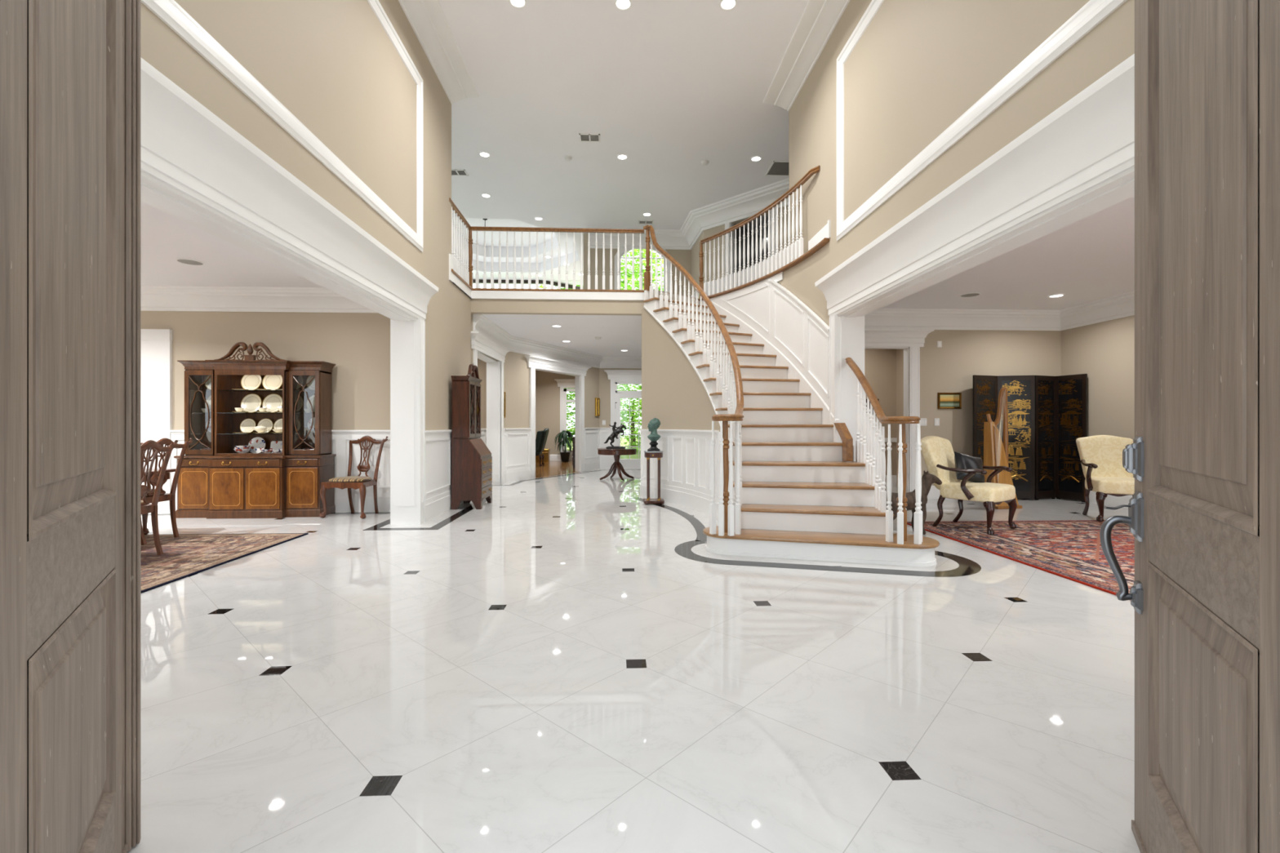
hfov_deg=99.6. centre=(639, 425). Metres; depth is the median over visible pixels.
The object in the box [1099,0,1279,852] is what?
door
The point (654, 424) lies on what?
bust
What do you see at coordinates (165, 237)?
ceiling
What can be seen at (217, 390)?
glass shelf
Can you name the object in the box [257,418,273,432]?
plate
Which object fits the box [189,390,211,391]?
glass shelf
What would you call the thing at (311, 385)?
plate
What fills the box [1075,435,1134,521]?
armchair
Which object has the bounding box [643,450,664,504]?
pedestal stand
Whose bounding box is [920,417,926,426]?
light switch
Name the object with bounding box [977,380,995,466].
painting
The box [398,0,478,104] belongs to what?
crown molding
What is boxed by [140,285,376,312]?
crown molding
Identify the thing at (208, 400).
plate
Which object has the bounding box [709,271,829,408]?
wainscot
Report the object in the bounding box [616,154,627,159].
recessed light
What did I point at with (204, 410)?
teacup
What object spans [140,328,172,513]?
door
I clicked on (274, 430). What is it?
serving bowl
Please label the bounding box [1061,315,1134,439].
wall
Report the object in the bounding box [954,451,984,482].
throw cushion
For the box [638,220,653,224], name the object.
ceiling vent
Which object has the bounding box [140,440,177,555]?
dining chair
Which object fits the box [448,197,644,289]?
balcony railing
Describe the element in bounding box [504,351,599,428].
wall
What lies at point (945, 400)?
framed picture
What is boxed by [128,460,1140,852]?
floor
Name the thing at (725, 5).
recessed light
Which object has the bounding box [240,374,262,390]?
plate
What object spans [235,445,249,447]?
bowl
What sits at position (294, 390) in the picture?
glass shelf
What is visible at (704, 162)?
smoke detector
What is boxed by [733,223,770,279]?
wall
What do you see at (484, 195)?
recessed light
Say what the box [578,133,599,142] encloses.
ceiling vent
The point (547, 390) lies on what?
wall
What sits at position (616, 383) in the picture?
window
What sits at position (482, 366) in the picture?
wall
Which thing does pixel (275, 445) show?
square dish
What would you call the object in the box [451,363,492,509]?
secretary desk
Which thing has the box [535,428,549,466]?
chair
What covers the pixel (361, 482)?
dining chair
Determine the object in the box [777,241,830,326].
wall
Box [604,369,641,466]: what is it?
door frame
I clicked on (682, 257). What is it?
wall
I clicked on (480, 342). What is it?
door frame
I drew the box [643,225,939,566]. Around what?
staircase
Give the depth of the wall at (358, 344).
7.31 m
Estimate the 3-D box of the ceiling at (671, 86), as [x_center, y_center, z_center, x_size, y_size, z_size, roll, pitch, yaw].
[-0.415,-5.067,9.366,18.000,0.720,17.650,0,0,-3]
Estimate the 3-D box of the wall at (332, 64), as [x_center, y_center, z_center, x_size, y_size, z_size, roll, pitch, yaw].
[-2.685,-1.767,4.586,0.268,5.880,8.300,0,0,-3]
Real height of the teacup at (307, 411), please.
0.055 m
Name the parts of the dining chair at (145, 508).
seat rail, leg, crest rail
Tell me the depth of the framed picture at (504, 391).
10.92 m
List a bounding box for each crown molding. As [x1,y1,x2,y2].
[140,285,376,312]
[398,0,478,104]
[472,314,641,368]
[587,177,788,249]
[763,0,850,111]
[864,290,1134,330]
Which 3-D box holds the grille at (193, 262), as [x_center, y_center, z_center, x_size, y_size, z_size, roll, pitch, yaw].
[-5.022,-1.824,6.034,0.224,0.006,0.224,0,0,-3]
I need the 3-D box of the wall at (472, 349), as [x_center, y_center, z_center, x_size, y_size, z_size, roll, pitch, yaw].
[-2.851,-0.327,9.948,0.275,3.000,2.170,0,0,-3]
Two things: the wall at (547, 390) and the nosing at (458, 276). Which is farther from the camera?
the wall at (547, 390)
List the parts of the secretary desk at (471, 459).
waist moulding, cornice, plinth moulding, glazed door, pane, glazed door, pane, slant lid, drawer, drawer, drawer, drawer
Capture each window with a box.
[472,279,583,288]
[554,378,574,461]
[614,245,670,292]
[615,382,641,392]
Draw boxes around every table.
[142,468,176,482]
[597,448,636,480]
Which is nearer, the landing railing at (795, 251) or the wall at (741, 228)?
the landing railing at (795, 251)
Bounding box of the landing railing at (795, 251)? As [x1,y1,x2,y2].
[698,165,819,299]
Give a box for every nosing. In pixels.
[451,268,644,292]
[697,237,829,301]
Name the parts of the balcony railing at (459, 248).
handrail, newel post, handrail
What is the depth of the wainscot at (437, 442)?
7.06 m
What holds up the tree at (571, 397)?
on the ground
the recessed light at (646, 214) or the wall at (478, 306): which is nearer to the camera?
the wall at (478, 306)
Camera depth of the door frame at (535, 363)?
13.07 m
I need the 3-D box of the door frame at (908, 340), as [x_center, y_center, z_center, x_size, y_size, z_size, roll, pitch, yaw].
[3.679,-0.172,8.582,1.889,2.690,0.280,0,0,-3]
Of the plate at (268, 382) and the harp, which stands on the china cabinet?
the plate at (268, 382)
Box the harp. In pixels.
[983,386,1022,509]
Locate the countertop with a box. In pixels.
[173,453,336,458]
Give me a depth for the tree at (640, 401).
19.37 m
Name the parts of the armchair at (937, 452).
leg, backrest, leg, armrest, seat, leg, armrest, rail, leg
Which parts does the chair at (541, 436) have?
seat, leg, leg, backrest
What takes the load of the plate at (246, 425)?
on the china cabinet
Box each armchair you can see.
[920,435,1017,535]
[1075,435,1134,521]
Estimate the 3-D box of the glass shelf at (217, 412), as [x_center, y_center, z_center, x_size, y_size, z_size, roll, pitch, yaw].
[-4.988,-0.158,7.067,0.860,0.008,0.303,0,0,-3]
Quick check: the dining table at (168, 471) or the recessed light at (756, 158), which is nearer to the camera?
the dining table at (168, 471)
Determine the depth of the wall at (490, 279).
17.50 m
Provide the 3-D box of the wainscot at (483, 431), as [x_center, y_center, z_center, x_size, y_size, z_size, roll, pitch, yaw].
[-4.339,0.618,10.944,2.500,1.110,0.050,0,0,-3]
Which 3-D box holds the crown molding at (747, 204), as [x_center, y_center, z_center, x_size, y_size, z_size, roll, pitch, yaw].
[3.450,-4.519,11.299,10.169,0.375,2.412,0,0,19]
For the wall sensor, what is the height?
0.100 m
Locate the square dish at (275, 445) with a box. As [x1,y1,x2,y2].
[270,440,282,453]
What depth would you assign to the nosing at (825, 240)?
7.55 m
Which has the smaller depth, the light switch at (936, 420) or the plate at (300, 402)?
the plate at (300, 402)
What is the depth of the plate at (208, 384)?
7.12 m
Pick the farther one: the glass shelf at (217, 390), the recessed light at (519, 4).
the glass shelf at (217, 390)
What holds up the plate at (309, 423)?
on the china cabinet
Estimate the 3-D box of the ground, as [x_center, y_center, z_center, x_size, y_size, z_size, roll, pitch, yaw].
[-1.683,1.403,37.963,80.000,0.140,44.000,0,0,-3]
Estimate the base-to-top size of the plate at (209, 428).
0.211 m
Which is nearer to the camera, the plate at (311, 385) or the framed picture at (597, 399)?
the plate at (311, 385)
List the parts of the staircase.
newel post, handrail, newel post, handrail, newel post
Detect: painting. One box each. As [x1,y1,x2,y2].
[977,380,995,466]
[1001,380,1031,481]
[1038,381,1053,481]
[1058,379,1082,482]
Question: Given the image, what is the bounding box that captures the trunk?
[535,448,550,462]
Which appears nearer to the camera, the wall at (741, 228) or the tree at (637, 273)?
the wall at (741, 228)
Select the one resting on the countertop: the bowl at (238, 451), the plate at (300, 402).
the bowl at (238, 451)
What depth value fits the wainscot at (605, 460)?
14.45 m
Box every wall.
[140,0,471,430]
[140,311,390,430]
[471,298,644,315]
[471,314,504,428]
[477,358,486,428]
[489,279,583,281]
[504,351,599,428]
[535,368,641,454]
[583,233,690,296]
[641,308,719,431]
[690,205,788,295]
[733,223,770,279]
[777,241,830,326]
[788,0,1134,271]
[864,348,903,486]
[920,329,1061,485]
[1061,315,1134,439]
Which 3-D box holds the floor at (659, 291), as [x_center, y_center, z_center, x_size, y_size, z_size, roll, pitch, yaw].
[-0.436,-2.041,9.839,18.000,0.328,7.103,0,0,-3]
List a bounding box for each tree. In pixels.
[538,248,663,388]
[566,391,574,449]
[617,384,641,451]
[626,386,641,435]
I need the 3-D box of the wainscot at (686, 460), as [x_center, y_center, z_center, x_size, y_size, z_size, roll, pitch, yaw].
[0.682,0.618,7.111,0.452,1.110,3.640,0,0,-15]
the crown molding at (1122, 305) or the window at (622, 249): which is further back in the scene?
the window at (622, 249)
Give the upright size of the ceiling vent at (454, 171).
0.009 m
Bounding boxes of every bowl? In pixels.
[233,448,251,453]
[234,447,250,448]
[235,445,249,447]
[253,427,267,432]
[260,449,273,453]
[272,429,282,432]
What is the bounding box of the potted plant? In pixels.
[554,430,574,462]
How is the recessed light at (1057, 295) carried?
in the ceiling at (1091, 258)
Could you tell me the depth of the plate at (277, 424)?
7.16 m
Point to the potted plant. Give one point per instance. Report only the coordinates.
(565, 455)
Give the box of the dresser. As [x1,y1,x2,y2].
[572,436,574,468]
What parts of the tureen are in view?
lid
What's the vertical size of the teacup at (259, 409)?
0.055 m
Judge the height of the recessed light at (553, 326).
0.008 m
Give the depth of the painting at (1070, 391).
8.41 m
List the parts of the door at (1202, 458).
handle plate, rail, panel moulding, panel moulding, rail, raised panel, raised panel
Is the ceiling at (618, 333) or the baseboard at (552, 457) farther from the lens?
the baseboard at (552, 457)
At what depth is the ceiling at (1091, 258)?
6.56 m
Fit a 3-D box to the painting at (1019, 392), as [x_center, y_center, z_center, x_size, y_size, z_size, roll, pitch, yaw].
[5.918,0.075,8.503,0.432,1.627,0.020,0,0,13]
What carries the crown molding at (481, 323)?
attached to the wall at (547, 390)
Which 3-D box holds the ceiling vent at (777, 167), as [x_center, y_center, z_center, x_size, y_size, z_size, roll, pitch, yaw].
[2.664,-4.703,9.908,0.600,0.009,0.550,0,0,-3]
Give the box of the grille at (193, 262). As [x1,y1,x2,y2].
[177,259,203,265]
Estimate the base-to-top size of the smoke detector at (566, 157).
0.043 m
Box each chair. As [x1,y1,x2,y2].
[140,438,192,545]
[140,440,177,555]
[319,435,387,518]
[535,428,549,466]
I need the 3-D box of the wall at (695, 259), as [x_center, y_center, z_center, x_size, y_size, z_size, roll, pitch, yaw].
[4.553,-3.458,11.060,7.746,2.498,2.183,0,0,20]
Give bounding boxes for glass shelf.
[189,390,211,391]
[217,390,282,391]
[217,412,282,413]
[293,390,315,391]
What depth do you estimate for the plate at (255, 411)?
7.00 m
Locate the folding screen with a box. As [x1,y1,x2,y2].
[973,373,1087,502]
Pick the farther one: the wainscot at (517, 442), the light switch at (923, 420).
the wainscot at (517, 442)
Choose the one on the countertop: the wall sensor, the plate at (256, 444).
the plate at (256, 444)
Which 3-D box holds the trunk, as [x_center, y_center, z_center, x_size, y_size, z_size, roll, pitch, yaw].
[-3.080,0.952,16.875,0.500,0.430,0.370,0,0,-3]
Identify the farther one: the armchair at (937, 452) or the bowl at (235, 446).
the bowl at (235, 446)
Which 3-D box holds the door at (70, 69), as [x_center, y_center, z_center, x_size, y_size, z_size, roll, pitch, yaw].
[-1.148,-0.139,1.104,0.072,2.616,1.016,0,0,-36]
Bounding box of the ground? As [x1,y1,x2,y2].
[566,437,640,458]
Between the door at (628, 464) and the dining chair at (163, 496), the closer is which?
the dining chair at (163, 496)
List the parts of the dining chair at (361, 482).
leg, seat rail, seat, leg, leg, crest rail, leg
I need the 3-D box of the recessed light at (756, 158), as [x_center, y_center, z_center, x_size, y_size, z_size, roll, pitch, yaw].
[2.050,-4.702,9.540,0.202,0.008,0.202,0,0,-3]
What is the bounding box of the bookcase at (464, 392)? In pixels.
[452,380,476,437]
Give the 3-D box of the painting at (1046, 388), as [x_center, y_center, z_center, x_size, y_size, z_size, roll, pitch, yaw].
[6.408,0.076,8.530,0.389,1.611,0.020,0,0,-21]
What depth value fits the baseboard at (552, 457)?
17.77 m
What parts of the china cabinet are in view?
door, drawer, glass door, door, drawer, frame, cornice, door, panel, drawer, door, glass door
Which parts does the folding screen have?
panel, panel, panel, panel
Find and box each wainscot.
[168,430,390,512]
[425,429,463,521]
[479,428,486,445]
[503,427,599,484]
[600,427,610,469]
[639,429,733,519]
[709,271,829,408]
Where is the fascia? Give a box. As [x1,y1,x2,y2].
[448,253,644,300]
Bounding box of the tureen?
[253,424,269,432]
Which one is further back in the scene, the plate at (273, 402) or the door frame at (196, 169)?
the plate at (273, 402)
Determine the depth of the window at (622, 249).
13.29 m
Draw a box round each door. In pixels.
[0,0,140,852]
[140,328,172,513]
[615,392,641,469]
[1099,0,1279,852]
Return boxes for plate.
[204,375,211,390]
[204,395,211,412]
[205,417,211,432]
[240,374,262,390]
[240,393,262,413]
[240,418,256,433]
[248,437,265,453]
[254,411,271,413]
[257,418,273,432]
[262,375,282,390]
[262,393,282,413]
[273,418,282,429]
[296,375,303,390]
[296,394,303,412]
[297,419,301,431]
[306,375,315,390]
[306,394,315,412]
[307,417,315,432]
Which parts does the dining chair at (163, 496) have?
leg, leg, seat rail, crest rail, leg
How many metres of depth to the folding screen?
8.48 m
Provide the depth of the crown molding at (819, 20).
6.68 m
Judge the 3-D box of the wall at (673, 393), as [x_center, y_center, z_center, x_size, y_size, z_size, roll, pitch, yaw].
[0.455,-0.359,8.343,0.679,3.064,6.362,0,0,-10]
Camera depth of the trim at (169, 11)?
4.01 m
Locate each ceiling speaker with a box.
[175,257,204,265]
[960,292,980,297]
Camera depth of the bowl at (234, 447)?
6.94 m
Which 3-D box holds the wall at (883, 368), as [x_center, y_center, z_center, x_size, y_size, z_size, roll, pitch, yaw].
[4.228,-0.327,9.622,3.500,3.000,1.750,0,0,-3]
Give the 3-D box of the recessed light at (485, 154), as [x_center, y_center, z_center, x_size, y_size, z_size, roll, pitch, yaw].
[-2.699,-4.702,9.390,0.202,0.008,0.202,0,0,-3]
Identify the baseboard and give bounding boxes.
[549,454,573,461]
[689,280,716,298]
[808,219,830,250]
[881,437,897,486]
[927,485,1132,509]
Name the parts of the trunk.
lid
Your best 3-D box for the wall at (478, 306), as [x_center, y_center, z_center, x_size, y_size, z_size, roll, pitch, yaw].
[-1.436,-1.943,8.860,3.005,0.232,0.130,0,0,-3]
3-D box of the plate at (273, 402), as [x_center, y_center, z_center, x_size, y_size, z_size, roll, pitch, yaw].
[-4.856,-0.291,7.148,0.265,0.259,0.062,0,0,-4]
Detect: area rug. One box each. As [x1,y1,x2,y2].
[140,533,308,593]
[906,520,1134,595]
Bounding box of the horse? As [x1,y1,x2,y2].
[886,470,942,534]
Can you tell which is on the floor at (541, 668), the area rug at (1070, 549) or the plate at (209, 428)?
the area rug at (1070, 549)
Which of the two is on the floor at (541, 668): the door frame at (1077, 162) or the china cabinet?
the china cabinet
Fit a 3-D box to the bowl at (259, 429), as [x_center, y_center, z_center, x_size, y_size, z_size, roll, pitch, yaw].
[-4.926,0.064,7.024,0.150,0.060,0.150,0,0,-3]
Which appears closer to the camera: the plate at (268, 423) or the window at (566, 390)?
the plate at (268, 423)
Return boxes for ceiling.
[140,200,323,287]
[439,0,808,284]
[483,314,641,356]
[880,195,1134,310]
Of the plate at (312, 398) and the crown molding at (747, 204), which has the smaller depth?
the plate at (312, 398)
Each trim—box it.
[140,0,422,252]
[836,0,1127,240]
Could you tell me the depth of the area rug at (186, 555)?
4.97 m
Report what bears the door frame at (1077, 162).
attached to the wall at (917, 66)
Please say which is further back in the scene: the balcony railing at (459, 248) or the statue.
the statue
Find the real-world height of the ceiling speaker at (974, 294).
0.008 m
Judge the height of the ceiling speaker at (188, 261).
0.008 m
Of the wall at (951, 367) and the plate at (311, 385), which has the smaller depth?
the plate at (311, 385)
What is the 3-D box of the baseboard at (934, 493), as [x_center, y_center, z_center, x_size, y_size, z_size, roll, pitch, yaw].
[5.809,1.068,4.772,2.330,0.210,7.820,0,0,-3]
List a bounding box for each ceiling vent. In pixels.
[451,168,468,176]
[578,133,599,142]
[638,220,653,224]
[764,160,788,176]
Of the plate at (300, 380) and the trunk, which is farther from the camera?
the trunk
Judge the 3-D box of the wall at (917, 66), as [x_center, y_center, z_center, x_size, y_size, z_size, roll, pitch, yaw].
[2.467,-1.767,4.278,0.268,5.880,7.230,0,0,-3]
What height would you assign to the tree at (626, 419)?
6.824 m
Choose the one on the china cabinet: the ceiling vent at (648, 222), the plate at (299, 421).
the plate at (299, 421)
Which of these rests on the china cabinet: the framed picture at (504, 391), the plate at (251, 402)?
the plate at (251, 402)
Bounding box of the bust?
[647,417,660,451]
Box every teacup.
[200,408,211,413]
[235,408,246,411]
[257,408,269,411]
[303,408,314,413]
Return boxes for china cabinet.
[173,342,336,519]
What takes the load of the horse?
on the floor at (541, 668)
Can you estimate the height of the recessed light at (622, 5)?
0.008 m
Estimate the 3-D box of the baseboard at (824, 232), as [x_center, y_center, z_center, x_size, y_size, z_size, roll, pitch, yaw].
[2.219,-2.314,6.705,0.028,0.210,0.700,0,0,-3]
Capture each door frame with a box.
[140,57,438,524]
[471,331,510,484]
[524,355,591,479]
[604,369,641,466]
[724,208,776,290]
[814,53,1134,445]
[864,328,934,492]
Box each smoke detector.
[564,155,572,160]
[701,160,709,165]
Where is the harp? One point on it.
(995, 452)
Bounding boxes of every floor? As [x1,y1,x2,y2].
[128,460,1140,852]
[644,290,700,308]
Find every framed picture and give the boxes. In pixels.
[503,391,505,417]
[595,397,599,416]
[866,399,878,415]
[937,392,961,408]
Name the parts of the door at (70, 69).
raised panel, raised panel, rail, panel moulding, panel moulding, rail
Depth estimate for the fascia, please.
8.76 m
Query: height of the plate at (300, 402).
0.259 m
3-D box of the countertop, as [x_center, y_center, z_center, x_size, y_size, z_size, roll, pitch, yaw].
[-4.986,0.405,7.014,1.808,0.036,0.454,0,0,-3]
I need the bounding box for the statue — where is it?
[604,422,626,448]
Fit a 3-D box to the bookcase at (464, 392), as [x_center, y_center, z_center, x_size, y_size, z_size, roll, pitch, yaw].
[-2.526,-0.225,7.866,0.221,0.825,0.650,0,0,-3]
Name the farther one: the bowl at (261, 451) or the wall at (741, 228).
the wall at (741, 228)
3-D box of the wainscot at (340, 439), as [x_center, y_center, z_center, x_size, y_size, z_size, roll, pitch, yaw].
[-4.598,0.618,7.279,3.317,1.110,0.050,0,0,-3]
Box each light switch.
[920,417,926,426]
[934,417,939,426]
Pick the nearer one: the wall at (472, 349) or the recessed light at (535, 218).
the wall at (472, 349)
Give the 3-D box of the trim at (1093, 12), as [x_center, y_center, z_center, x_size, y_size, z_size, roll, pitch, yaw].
[2.344,-3.130,3.677,0.030,2.065,4.940,0,0,-3]
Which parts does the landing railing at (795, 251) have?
newel post, handrail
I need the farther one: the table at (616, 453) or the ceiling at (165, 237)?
the table at (616, 453)
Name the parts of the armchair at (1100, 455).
leg, armrest, leg, backrest, seat, rail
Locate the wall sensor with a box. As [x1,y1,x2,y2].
[937,341,942,346]
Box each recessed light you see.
[478,151,490,157]
[480,193,491,197]
[508,0,527,8]
[533,217,542,220]
[551,324,562,327]
[613,0,631,10]
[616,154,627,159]
[642,212,651,216]
[719,0,737,10]
[750,155,761,161]
[1047,293,1065,297]
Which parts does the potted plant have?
pot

